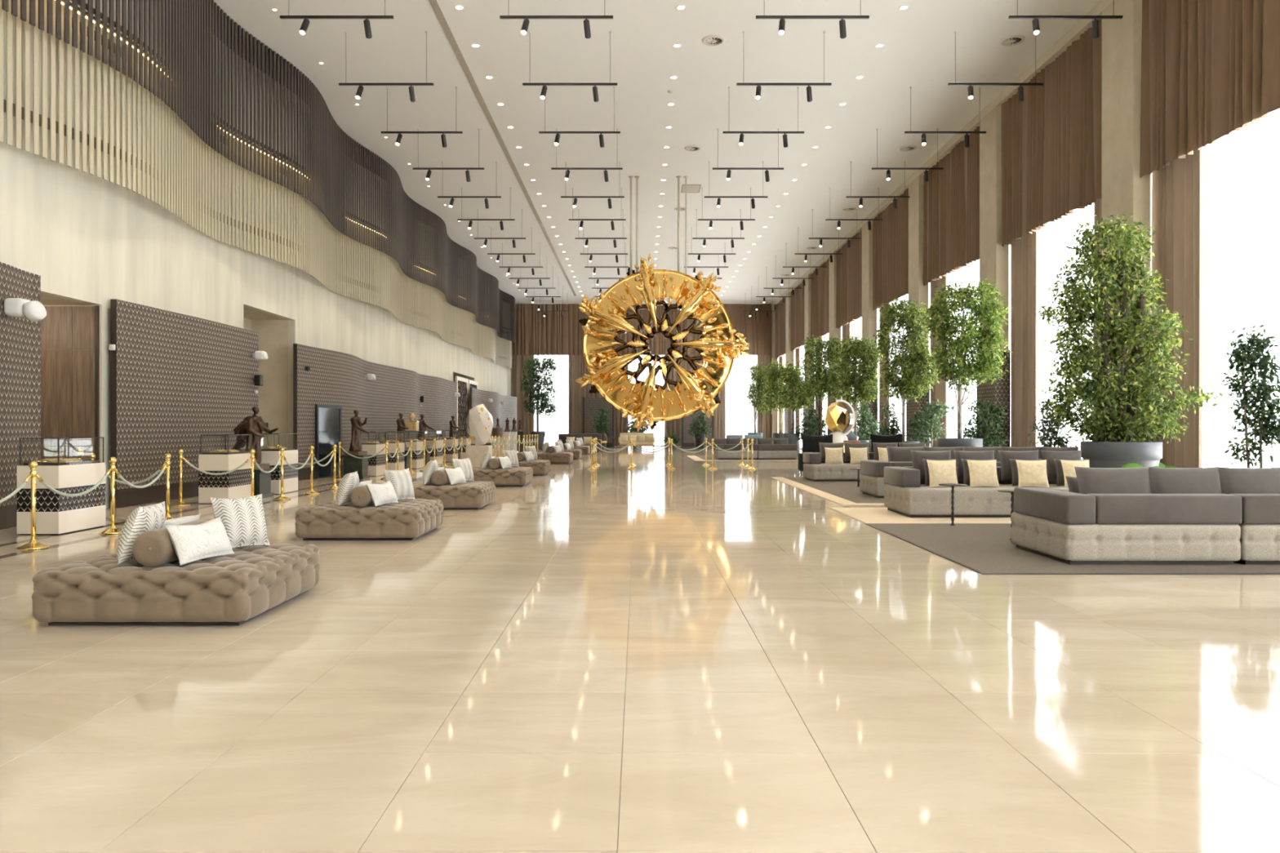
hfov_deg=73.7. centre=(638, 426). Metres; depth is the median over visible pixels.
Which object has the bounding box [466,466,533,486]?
tufted ottoman
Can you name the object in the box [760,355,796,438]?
fig tree
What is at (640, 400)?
sculpture
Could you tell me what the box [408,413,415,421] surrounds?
bust
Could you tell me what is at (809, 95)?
track light
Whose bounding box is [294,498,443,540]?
tufted ottoman
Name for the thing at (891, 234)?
valance
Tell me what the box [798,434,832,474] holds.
armchair
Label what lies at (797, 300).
valance
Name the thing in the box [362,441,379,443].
book
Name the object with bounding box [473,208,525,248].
track light
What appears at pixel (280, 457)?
rope
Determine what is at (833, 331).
column
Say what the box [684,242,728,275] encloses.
track light
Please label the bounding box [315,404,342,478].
door
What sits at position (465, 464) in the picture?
cushion
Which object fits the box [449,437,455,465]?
stanchion
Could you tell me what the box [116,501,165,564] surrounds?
cushion
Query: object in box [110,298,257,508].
wall panel
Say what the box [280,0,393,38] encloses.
track light
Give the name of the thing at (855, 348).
fig tree
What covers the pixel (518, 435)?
stanchion
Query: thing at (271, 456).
display case
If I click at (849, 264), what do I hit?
valance
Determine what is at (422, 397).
wall speaker
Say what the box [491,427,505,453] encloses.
stand
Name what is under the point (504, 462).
cushion
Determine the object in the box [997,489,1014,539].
side table
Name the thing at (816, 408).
curtain
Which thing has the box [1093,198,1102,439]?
curtain
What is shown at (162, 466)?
rope
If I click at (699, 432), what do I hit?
potted plant
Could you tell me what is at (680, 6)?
recessed light
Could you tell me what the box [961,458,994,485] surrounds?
sofa cushion
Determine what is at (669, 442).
rope
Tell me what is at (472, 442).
display case
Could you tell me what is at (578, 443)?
cushion
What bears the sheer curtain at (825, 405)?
hanging from the window
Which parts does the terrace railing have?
rail, rail, post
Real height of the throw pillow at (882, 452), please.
0.427 m
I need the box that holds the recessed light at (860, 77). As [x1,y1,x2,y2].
[855,75,863,79]
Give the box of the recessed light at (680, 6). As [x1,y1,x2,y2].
[675,4,685,9]
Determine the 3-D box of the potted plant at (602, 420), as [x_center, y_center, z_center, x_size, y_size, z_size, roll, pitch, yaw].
[-2.405,-0.100,56.471,1.519,3.000,1.382,0,0,4]
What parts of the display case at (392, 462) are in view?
edge trim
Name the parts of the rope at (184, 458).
cord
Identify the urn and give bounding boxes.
[597,432,607,450]
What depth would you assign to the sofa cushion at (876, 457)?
22.26 m
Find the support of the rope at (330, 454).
hanging from the stanchion at (334, 486)
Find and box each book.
[40,457,82,462]
[209,449,239,452]
[262,446,287,448]
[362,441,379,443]
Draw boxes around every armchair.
[726,435,742,444]
[744,435,760,444]
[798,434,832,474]
[870,433,902,452]
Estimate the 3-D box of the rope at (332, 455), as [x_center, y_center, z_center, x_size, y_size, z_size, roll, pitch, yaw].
[-6.790,0.699,18.400,0.041,0.325,1.346,0,0,-1]
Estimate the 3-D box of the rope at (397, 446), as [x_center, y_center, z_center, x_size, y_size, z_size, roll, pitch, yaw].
[-6.765,0.699,23.450,0.041,0.326,1.451,0,0,-5]
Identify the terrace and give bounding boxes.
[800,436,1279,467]
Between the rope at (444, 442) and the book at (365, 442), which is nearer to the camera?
the book at (365, 442)
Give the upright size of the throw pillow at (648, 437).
0.436 m
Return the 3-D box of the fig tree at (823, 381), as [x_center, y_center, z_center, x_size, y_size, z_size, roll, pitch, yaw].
[7.773,-1.293,36.260,2.436,5.358,1.569,0,0,0]
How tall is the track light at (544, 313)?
1.529 m
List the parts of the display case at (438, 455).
edge trim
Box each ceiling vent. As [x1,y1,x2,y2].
[667,246,677,248]
[674,207,687,210]
[680,184,701,192]
[684,145,701,151]
[702,35,724,45]
[806,246,817,248]
[842,207,856,210]
[899,145,916,151]
[1000,35,1025,45]
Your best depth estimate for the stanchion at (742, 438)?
30.68 m
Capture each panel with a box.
[0,262,40,529]
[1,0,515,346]
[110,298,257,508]
[293,343,456,480]
[470,386,516,447]
[582,397,614,447]
[680,402,714,447]
[784,408,794,433]
[803,397,814,431]
[827,384,841,435]
[859,377,877,452]
[906,366,929,446]
[976,349,1010,447]
[1097,320,1153,441]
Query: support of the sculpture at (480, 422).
on the floor
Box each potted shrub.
[790,406,827,441]
[846,403,881,444]
[874,400,902,435]
[905,397,955,446]
[955,391,1010,447]
[1027,395,1079,447]
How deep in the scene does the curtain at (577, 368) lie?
60.23 m
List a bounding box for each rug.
[686,455,798,460]
[770,476,884,505]
[829,507,1279,574]
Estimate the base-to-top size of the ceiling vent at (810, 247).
0.034 m
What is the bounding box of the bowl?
[74,451,84,459]
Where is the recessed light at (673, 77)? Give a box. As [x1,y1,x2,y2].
[669,75,677,79]
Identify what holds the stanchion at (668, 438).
on the floor
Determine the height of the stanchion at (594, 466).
1.004 m
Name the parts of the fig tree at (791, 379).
pot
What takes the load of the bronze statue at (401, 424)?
on the stone pedestal at (406, 458)
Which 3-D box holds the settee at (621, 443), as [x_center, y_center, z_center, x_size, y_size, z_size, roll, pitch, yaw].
[-0.110,0.853,52.638,2.240,1.095,0.795,0,0,0]
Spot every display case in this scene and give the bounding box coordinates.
[17,436,105,534]
[198,434,251,503]
[260,433,297,494]
[361,431,386,476]
[378,431,404,470]
[404,431,423,468]
[425,430,442,464]
[440,430,457,462]
[456,437,471,458]
[468,434,484,445]
[484,436,493,454]
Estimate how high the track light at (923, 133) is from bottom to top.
1.529 m
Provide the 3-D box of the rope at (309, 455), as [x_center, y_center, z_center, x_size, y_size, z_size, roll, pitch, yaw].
[-6.805,0.699,17.025,0.041,0.325,1.298,0,0,2]
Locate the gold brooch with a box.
[32,460,48,462]
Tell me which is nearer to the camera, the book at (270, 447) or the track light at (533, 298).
the book at (270, 447)
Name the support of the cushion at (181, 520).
on the tufted ottoman at (236, 588)
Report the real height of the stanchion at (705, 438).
1.004 m
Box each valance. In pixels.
[511,303,771,355]
[774,297,785,359]
[790,281,804,351]
[810,258,828,338]
[835,229,862,328]
[872,187,908,311]
[923,125,979,285]
[1001,18,1102,247]
[1140,0,1279,177]
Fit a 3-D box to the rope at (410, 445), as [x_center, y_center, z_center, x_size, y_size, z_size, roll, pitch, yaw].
[-6.820,0.699,24.875,0.041,0.325,1.297,0,0,1]
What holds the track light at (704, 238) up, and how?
hanging from the ceiling
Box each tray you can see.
[23,460,99,465]
[202,451,248,454]
[261,448,294,450]
[361,443,384,444]
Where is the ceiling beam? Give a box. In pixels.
[771,0,1113,306]
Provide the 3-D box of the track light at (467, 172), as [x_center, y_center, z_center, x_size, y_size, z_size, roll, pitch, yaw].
[-5.519,-7.884,24.770,2.069,1.529,0.210,0,0,-3]
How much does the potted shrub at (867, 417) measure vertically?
2.505 m
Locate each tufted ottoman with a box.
[31,543,319,625]
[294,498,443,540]
[402,480,495,510]
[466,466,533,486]
[511,459,550,475]
[535,452,573,463]
[546,448,582,459]
[565,445,590,454]
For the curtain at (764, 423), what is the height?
9.880 m
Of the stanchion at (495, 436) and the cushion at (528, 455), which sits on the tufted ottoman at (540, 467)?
the cushion at (528, 455)
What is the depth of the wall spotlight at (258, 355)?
19.36 m
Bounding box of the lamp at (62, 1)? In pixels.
[61,0,164,74]
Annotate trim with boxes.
[40,293,91,305]
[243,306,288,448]
[428,0,576,296]
[453,373,471,382]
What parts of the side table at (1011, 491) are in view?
stem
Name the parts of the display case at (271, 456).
edge trim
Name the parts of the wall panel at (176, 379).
skirting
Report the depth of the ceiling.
22.95 m
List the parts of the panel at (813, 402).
panel, panel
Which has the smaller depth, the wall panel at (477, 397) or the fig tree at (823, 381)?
the fig tree at (823, 381)
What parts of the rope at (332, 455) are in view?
cord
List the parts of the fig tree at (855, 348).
pot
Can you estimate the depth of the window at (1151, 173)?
16.72 m
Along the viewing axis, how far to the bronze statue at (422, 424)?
29.81 m
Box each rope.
[0,473,31,503]
[35,467,111,497]
[106,463,164,484]
[115,462,167,488]
[182,457,250,475]
[253,454,281,473]
[283,452,311,469]
[297,450,333,465]
[312,450,334,466]
[341,446,385,458]
[387,445,397,457]
[398,444,411,456]
[412,443,424,454]
[425,442,434,453]
[435,441,444,452]
[592,443,630,453]
[596,441,630,450]
[632,441,667,450]
[632,443,670,453]
[669,441,705,450]
[672,443,711,453]
[706,441,741,450]
[713,443,751,453]
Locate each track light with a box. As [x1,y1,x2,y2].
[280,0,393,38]
[338,31,433,102]
[381,86,462,147]
[413,128,484,182]
[437,161,501,208]
[457,187,515,230]
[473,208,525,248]
[487,226,535,262]
[498,242,542,275]
[499,0,613,38]
[508,255,550,285]
[517,266,555,294]
[522,31,617,102]
[524,276,560,302]
[531,285,565,310]
[537,293,569,316]
[538,86,620,147]
[551,128,622,182]
[560,161,624,208]
[568,187,626,230]
[574,208,626,248]
[580,226,627,262]
[584,242,628,275]
[588,255,626,284]
[591,274,609,293]
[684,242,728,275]
[688,226,735,262]
[692,208,744,248]
[697,187,755,230]
[704,161,768,208]
[712,128,783,182]
[722,86,804,147]
[736,31,831,102]
[742,293,774,316]
[749,303,782,310]
[755,0,869,38]
[755,276,791,302]
[763,266,801,294]
[772,255,813,285]
[782,242,826,275]
[794,226,842,262]
[808,208,861,248]
[825,187,883,230]
[845,161,910,208]
[871,128,943,182]
[904,86,986,147]
[947,31,1043,102]
[1008,0,1122,38]
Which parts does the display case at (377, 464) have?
edge trim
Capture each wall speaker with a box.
[253,374,262,393]
[419,395,424,406]
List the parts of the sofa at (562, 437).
seat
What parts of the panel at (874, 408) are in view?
panel, panel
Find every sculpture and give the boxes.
[466,404,493,467]
[575,175,749,431]
[823,400,855,452]
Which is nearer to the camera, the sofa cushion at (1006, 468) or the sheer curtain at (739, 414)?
the sofa cushion at (1006, 468)
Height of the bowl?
0.135 m
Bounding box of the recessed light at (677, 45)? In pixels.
[672,43,681,48]
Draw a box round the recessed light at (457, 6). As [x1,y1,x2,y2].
[454,4,463,9]
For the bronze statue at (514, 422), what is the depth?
46.53 m
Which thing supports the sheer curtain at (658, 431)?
hanging from the ceiling
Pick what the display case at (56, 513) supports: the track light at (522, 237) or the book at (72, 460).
the book at (72, 460)
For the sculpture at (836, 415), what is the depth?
28.78 m
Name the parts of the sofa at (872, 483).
seat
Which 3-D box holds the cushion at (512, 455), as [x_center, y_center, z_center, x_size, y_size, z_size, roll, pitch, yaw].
[-3.105,0.776,20.765,0.244,0.423,0.443,0,0,38]
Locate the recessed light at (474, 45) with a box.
[471,43,479,48]
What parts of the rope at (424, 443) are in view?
cord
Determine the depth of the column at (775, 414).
59.60 m
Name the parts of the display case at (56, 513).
edge trim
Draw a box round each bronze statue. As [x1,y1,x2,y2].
[231,406,278,469]
[344,409,368,455]
[395,413,408,450]
[417,413,434,448]
[448,415,459,444]
[495,417,499,427]
[504,417,510,431]
[511,417,516,431]
[517,418,523,431]
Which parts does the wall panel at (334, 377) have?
skirting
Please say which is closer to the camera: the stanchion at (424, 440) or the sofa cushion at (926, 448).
the sofa cushion at (926, 448)
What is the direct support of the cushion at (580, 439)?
on the tufted ottoman at (585, 449)
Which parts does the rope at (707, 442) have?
cord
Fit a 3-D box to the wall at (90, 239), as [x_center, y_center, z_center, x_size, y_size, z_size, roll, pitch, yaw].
[-9.210,-3.625,26.850,0.180,10.050,68.700,0,0,0]
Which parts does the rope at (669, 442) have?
cord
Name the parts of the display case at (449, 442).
edge trim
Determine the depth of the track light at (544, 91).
18.65 m
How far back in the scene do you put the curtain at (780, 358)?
58.63 m
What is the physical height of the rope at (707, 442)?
0.325 m
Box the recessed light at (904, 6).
[898,4,908,9]
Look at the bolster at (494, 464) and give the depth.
19.89 m
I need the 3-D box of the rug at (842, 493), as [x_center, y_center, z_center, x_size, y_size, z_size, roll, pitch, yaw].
[6.410,1.393,19.250,5.580,0.014,8.300,0,0,0]
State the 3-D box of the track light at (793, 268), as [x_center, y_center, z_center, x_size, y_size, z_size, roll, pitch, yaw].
[7.811,-7.884,40.070,2.069,1.529,0.210,0,0,-3]
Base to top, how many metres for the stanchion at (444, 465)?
1.004 m
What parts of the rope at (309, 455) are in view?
cord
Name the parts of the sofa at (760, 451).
seat, seat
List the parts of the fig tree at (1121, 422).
pot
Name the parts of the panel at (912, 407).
panel, panel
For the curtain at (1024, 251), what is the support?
hanging from the ceiling beam
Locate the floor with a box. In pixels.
[0,445,1279,852]
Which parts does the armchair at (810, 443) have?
arm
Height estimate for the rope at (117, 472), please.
0.325 m
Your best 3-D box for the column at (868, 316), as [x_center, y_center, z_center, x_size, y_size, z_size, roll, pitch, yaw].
[9.555,-3.510,35.350,0.330,9.820,1.100,0,0,0]
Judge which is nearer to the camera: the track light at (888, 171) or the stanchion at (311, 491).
the stanchion at (311, 491)
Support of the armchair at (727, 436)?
on the floor
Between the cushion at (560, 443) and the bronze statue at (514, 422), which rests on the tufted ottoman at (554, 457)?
the cushion at (560, 443)
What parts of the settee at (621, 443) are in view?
seat, rail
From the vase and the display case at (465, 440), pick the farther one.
the display case at (465, 440)
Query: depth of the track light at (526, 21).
15.59 m
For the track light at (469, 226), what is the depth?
30.89 m
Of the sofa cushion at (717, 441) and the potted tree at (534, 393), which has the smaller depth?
the sofa cushion at (717, 441)
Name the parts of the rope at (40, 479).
cord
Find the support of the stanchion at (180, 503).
on the floor
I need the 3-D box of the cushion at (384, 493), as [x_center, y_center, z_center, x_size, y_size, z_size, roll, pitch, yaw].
[-3.241,0.847,10.814,0.202,0.283,0.583,0,0,11]
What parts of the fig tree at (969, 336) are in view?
pot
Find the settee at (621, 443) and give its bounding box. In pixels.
[618,431,654,448]
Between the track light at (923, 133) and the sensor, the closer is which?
the sensor
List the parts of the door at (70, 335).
panel, panel, panel, panel, frame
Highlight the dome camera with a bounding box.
[304,365,310,371]
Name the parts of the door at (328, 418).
frame, frame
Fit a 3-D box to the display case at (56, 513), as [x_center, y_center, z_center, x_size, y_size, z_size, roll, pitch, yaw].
[-7.745,0.774,11.485,0.540,1.252,0.970,0,0,0]
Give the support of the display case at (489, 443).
on the floor
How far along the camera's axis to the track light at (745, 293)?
55.37 m
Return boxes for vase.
[847,431,856,440]
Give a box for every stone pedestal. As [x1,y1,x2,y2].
[253,468,274,498]
[341,454,370,479]
[404,450,413,470]
[425,448,431,466]
[457,444,461,459]
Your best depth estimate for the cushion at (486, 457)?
19.99 m
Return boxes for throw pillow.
[566,436,574,441]
[583,436,591,444]
[620,435,627,441]
[628,435,635,441]
[637,435,644,441]
[645,435,653,441]
[824,447,844,464]
[848,447,867,464]
[877,447,888,462]
[926,459,959,487]
[966,459,999,487]
[1015,459,1048,487]
[1060,459,1089,487]
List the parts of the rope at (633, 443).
cord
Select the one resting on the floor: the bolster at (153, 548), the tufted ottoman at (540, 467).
the tufted ottoman at (540, 467)
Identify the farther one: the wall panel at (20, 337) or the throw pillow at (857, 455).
the throw pillow at (857, 455)
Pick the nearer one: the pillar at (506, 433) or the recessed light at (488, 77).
the recessed light at (488, 77)
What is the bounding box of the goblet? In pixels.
[74,447,84,459]
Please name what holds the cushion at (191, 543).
on the tufted ottoman at (236, 588)
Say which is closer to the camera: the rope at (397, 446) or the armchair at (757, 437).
the rope at (397, 446)
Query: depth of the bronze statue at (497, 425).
43.45 m
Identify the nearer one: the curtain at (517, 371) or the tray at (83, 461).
the tray at (83, 461)
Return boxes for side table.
[849,467,860,487]
[938,483,967,525]
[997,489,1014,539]
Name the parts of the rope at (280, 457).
cord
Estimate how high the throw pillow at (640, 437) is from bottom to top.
0.436 m
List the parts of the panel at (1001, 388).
panel, panel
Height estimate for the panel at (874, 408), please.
3.410 m
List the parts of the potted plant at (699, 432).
pot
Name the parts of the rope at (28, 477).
cord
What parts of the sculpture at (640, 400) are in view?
figure arm, figure arm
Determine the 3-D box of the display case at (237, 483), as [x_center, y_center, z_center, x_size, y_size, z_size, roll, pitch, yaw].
[-7.670,0.774,15.885,0.540,1.252,0.970,0,0,0]
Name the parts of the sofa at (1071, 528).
seat, seat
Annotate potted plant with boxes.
[591,404,613,447]
[626,417,652,448]
[662,430,681,449]
[684,411,711,448]
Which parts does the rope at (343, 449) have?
cord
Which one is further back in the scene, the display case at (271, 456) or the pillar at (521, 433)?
the pillar at (521, 433)
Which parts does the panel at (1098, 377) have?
panel, panel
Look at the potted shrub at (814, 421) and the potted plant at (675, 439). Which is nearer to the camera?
the potted shrub at (814, 421)
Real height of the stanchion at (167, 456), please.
1.004 m
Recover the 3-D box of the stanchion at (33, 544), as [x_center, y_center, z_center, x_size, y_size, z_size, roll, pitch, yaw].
[-6.950,0.898,9.800,0.316,1.004,0.316,0,0,0]
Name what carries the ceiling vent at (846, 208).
in the ceiling
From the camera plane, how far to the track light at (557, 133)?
21.71 m
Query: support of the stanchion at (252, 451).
on the floor
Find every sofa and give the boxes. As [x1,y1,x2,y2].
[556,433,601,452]
[714,444,796,459]
[803,452,873,481]
[859,459,1000,497]
[884,466,1069,517]
[1010,487,1279,564]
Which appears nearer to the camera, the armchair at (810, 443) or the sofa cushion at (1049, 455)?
the sofa cushion at (1049, 455)
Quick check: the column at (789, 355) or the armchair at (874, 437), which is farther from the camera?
the column at (789, 355)
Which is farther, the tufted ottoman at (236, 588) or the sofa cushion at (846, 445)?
the sofa cushion at (846, 445)
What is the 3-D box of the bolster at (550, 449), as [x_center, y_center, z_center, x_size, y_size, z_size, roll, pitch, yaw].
[-3.310,0.872,32.525,0.258,0.258,0.774,0,0,0]
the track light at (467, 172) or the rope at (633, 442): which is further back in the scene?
the rope at (633, 442)
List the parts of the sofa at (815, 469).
seat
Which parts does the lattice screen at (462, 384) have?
frame, frame rail, frame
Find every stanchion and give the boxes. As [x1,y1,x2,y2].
[16,461,49,550]
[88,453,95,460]
[98,456,121,534]
[164,453,175,519]
[170,448,191,506]
[249,448,255,496]
[273,447,290,500]
[303,445,319,494]
[327,444,337,489]
[333,441,342,479]
[380,441,388,479]
[395,440,399,470]
[409,440,416,473]
[419,439,426,471]
[433,438,435,460]
[440,437,448,466]
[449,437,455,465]
[460,436,462,458]
[494,435,497,457]
[497,435,500,457]
[518,435,519,452]
[586,438,596,469]
[590,438,598,467]
[592,437,599,465]
[626,438,635,469]
[627,437,635,465]
[664,437,672,465]
[666,438,675,469]
[702,437,710,465]
[707,438,717,469]
[737,437,746,465]
[743,438,751,467]
[747,438,756,469]
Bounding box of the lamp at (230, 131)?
[230,130,307,178]
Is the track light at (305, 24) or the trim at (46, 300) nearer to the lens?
the trim at (46, 300)
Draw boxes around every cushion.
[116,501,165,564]
[163,514,200,527]
[164,516,234,565]
[209,493,270,547]
[335,471,359,506]
[350,480,372,502]
[366,480,398,506]
[383,468,415,499]
[422,459,438,484]
[444,466,466,484]
[452,457,474,480]
[480,450,491,468]
[497,456,511,468]
[502,449,519,466]
[523,450,534,461]
[524,445,537,459]
[542,441,549,452]
[553,444,561,452]
[555,440,564,452]
[564,443,571,449]
[565,439,573,448]
[575,440,581,446]
[576,437,583,445]
[713,438,726,448]
[726,438,740,444]
[742,438,756,444]
[757,438,772,444]
[773,438,787,444]
[818,442,844,461]
[844,442,869,461]
[872,442,897,460]
[886,446,924,462]
[898,442,924,447]
[911,450,951,479]
[922,458,955,486]
[924,446,963,459]
[953,450,994,480]
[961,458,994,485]
[963,446,1001,462]
[998,450,1038,480]
[1001,446,1039,459]
[1008,458,1042,485]
[1040,446,1078,460]
[1041,450,1081,479]
[1053,458,1087,486]
[1065,475,1079,493]
[1074,466,1151,494]
[1148,466,1222,493]
[1215,466,1279,494]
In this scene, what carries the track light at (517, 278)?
hanging from the ceiling
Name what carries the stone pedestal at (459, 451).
on the floor
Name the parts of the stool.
seat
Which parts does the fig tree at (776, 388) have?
pot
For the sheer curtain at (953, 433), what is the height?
9.670 m
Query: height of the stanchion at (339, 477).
1.004 m
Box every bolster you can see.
[132,520,207,566]
[349,482,381,506]
[431,469,448,485]
[488,457,501,469]
[516,451,525,461]
[547,445,555,453]
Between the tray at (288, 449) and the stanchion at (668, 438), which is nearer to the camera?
the tray at (288, 449)
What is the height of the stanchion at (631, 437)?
1.004 m
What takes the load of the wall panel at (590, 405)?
on the floor
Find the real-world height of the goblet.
0.190 m
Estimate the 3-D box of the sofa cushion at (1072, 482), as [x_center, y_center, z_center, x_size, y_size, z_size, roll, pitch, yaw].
[4.980,0.762,9.383,0.522,0.427,0.213,0,0,-1]
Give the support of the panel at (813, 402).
attached to the column at (807, 282)
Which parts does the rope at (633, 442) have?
cord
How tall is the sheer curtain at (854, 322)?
9.670 m
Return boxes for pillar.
[503,431,511,450]
[511,431,517,451]
[517,431,523,452]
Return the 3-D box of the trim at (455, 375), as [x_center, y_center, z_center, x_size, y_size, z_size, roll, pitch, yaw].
[-9.860,-0.725,44.700,1.120,4.250,5.700,0,0,0]
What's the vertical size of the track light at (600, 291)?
1.529 m
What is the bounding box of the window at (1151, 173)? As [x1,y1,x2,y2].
[1150,173,1151,314]
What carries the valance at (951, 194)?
hanging from the ceiling beam
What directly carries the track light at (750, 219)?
hanging from the ceiling
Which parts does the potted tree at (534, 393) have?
pot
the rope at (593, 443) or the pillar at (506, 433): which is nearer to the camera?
the rope at (593, 443)
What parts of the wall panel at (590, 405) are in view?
skirting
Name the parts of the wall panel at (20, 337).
skirting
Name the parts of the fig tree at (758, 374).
pot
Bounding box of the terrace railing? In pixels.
[826,431,1279,467]
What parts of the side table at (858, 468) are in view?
stem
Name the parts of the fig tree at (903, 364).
pot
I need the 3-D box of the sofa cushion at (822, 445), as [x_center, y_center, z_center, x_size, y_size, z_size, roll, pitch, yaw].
[5.050,0.661,22.302,0.661,0.489,0.248,0,0,-1]
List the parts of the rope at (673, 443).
cord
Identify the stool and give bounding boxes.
[843,440,860,443]
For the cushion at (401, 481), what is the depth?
11.31 m
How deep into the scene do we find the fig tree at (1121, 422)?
14.37 m
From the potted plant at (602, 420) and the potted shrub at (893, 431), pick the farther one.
the potted plant at (602, 420)
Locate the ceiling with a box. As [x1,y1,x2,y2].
[213,0,1101,303]
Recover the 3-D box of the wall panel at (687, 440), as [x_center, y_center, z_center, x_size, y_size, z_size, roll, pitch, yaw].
[4.039,-0.300,58.475,2.227,3.400,0.170,0,0,0]
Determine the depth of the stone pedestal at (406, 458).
27.25 m
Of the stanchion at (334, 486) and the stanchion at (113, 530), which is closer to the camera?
the stanchion at (113, 530)
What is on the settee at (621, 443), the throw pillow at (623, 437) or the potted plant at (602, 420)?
the throw pillow at (623, 437)
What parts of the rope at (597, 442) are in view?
cord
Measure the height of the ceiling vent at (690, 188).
0.030 m
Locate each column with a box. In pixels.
[771,306,777,444]
[785,292,794,391]
[804,274,814,380]
[828,251,840,375]
[862,220,876,377]
[908,175,928,366]
[979,106,1008,351]
[1102,0,1150,319]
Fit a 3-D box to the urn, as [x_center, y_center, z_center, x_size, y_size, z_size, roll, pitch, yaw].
[-2.167,0.880,50.000,0.680,1.040,0.680,0,0,0]
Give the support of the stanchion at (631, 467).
on the floor
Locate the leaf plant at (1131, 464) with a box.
[1121,462,1177,467]
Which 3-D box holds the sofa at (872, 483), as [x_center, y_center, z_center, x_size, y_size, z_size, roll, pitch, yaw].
[6.829,1.038,17.100,4.490,0.696,1.300,0,0,0]
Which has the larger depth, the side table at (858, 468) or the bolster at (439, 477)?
the side table at (858, 468)
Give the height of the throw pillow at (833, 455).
0.427 m
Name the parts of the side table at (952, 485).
stem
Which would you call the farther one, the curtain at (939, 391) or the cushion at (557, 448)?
the cushion at (557, 448)
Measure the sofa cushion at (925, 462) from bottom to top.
0.429 m
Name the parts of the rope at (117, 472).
cord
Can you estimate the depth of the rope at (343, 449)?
22.69 m
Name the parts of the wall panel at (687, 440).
skirting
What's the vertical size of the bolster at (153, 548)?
0.258 m
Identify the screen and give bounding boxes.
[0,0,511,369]
[455,376,468,437]
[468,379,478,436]
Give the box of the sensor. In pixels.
[108,344,115,350]
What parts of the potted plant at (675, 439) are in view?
pot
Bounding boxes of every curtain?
[511,355,533,445]
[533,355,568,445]
[568,355,628,445]
[628,355,664,445]
[664,355,725,445]
[725,355,757,438]
[757,355,771,438]
[778,355,782,433]
[795,347,799,448]
[802,345,804,431]
[814,336,822,435]
[824,333,826,434]
[841,322,850,436]
[853,320,856,429]
[879,302,889,435]
[893,300,897,434]
[930,275,946,447]
[951,271,956,438]
[1010,230,1036,447]
[1042,222,1052,445]
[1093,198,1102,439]
[1151,146,1203,467]
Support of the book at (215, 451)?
on the display case at (237, 483)
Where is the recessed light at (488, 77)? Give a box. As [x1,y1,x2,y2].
[484,75,493,79]
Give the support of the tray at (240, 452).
on the display case at (237, 483)
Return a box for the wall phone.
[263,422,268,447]
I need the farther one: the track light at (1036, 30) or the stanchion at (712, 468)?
the stanchion at (712, 468)
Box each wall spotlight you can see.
[4,297,46,321]
[252,351,268,359]
[364,373,376,380]
[453,392,459,396]
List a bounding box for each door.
[40,305,100,462]
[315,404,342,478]
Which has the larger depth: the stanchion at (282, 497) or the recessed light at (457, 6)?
the recessed light at (457, 6)
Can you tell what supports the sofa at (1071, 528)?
on the rug at (981, 545)
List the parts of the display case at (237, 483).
edge trim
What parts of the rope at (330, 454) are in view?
cord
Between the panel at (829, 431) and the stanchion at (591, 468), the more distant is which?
the panel at (829, 431)
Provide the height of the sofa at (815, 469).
0.696 m
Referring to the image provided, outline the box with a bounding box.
[404,421,419,431]
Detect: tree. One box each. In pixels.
[520,353,561,449]
[744,362,776,438]
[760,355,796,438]
[777,360,808,454]
[794,333,845,435]
[833,332,884,443]
[872,296,942,443]
[920,277,1012,447]
[1034,213,1222,467]
[1222,324,1279,467]
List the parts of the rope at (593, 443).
cord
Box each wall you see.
[0,0,511,508]
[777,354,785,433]
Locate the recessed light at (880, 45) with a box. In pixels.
[875,43,884,48]
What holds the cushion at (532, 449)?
on the tufted ottoman at (540, 467)
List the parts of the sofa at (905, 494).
seat, seat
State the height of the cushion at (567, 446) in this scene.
0.283 m
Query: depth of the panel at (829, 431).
41.46 m
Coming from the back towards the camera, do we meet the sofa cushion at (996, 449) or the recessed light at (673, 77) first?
the recessed light at (673, 77)
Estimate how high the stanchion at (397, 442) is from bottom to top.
1.004 m
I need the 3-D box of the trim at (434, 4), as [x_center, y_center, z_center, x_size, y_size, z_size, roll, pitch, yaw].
[-4.175,-8.649,29.250,0.150,0.022,54.500,0,0,0]
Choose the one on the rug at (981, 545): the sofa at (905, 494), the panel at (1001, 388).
the sofa at (905, 494)
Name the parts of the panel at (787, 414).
panel, panel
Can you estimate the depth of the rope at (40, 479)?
10.43 m
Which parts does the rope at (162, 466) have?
cord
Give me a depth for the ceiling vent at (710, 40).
19.06 m
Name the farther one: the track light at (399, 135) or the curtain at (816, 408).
the curtain at (816, 408)
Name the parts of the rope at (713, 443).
cord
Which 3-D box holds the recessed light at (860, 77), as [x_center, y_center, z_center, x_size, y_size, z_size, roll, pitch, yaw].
[5.470,-8.642,21.120,0.200,0.014,0.200,0,0,0]
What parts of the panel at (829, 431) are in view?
panel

